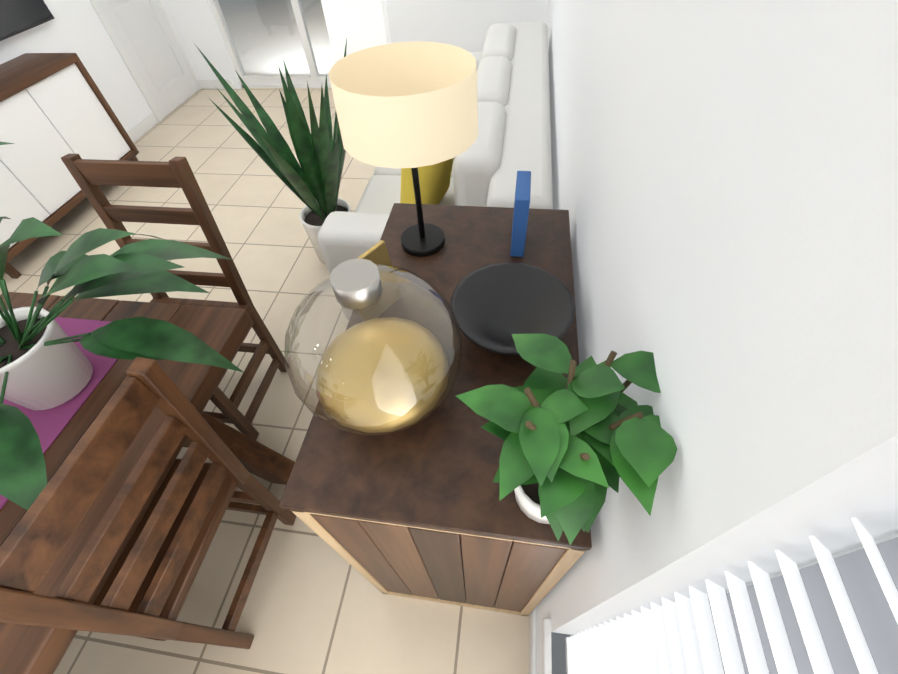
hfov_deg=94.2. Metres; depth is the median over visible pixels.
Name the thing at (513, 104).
sofa
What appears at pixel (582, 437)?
potted plant
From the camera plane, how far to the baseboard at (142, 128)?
3.98 m
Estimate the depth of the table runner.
1.16 m
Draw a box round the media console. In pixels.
[0,53,138,278]
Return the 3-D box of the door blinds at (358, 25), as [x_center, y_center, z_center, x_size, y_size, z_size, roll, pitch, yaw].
[-1.495,-3.354,3.606,1.900,2.200,0.081,5,51,7]
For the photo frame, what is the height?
0.160 m
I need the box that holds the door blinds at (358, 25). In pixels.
[321,0,390,62]
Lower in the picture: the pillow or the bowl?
the bowl
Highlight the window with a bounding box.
[542,533,897,673]
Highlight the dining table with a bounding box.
[0,292,294,673]
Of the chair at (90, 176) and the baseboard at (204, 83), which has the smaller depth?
the chair at (90, 176)
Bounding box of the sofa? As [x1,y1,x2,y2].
[318,22,552,319]
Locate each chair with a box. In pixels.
[0,357,295,648]
[61,154,287,439]
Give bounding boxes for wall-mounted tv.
[0,0,54,40]
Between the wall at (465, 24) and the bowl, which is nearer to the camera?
the bowl
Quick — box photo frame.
[357,240,400,321]
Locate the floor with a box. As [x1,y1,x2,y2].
[0,88,529,673]
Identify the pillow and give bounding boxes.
[400,158,452,204]
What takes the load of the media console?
on the floor
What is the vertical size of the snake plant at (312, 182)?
1.159 m
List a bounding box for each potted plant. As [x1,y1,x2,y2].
[0,142,244,510]
[456,334,676,544]
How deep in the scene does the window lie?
1.04 m
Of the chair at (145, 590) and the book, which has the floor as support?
the chair at (145, 590)
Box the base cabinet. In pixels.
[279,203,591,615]
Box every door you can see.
[89,0,200,121]
[208,0,334,87]
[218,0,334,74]
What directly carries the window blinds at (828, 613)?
attached to the window
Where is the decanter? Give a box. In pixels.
[285,258,461,434]
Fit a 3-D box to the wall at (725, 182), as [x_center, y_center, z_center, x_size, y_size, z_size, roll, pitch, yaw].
[-0.008,1.944,-1.019,0.160,2.620,14.000,5,51,7]
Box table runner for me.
[0,317,117,509]
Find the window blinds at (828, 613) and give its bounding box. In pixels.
[565,518,897,673]
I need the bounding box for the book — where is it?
[510,171,530,256]
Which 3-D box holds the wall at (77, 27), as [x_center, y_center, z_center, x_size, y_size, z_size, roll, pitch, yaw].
[-3.408,-1.287,1.176,0.150,3.600,7.020,5,51,7]
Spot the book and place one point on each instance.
(521, 206)
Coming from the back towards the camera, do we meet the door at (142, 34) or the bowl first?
the door at (142, 34)
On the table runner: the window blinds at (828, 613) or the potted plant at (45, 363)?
the potted plant at (45, 363)
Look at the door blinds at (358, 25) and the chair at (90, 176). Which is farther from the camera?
the door blinds at (358, 25)
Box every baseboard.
[127,113,158,142]
[197,79,234,88]
[529,606,536,673]
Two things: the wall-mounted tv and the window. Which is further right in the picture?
the window
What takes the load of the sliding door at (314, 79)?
attached to the wall at (465, 24)
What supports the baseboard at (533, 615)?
attached to the wall at (725, 182)
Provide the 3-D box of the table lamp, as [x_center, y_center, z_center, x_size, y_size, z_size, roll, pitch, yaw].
[-0.081,-0.396,0.985,0.300,0.430,0.300,5,51,7]
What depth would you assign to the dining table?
1.17 m
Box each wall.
[0,0,152,131]
[161,0,548,88]
[536,0,897,673]
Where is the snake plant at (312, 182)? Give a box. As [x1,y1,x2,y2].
[194,39,350,264]
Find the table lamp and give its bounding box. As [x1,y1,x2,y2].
[328,41,477,256]
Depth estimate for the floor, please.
1.70 m
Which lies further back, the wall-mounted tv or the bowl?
the wall-mounted tv
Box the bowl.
[451,262,575,355]

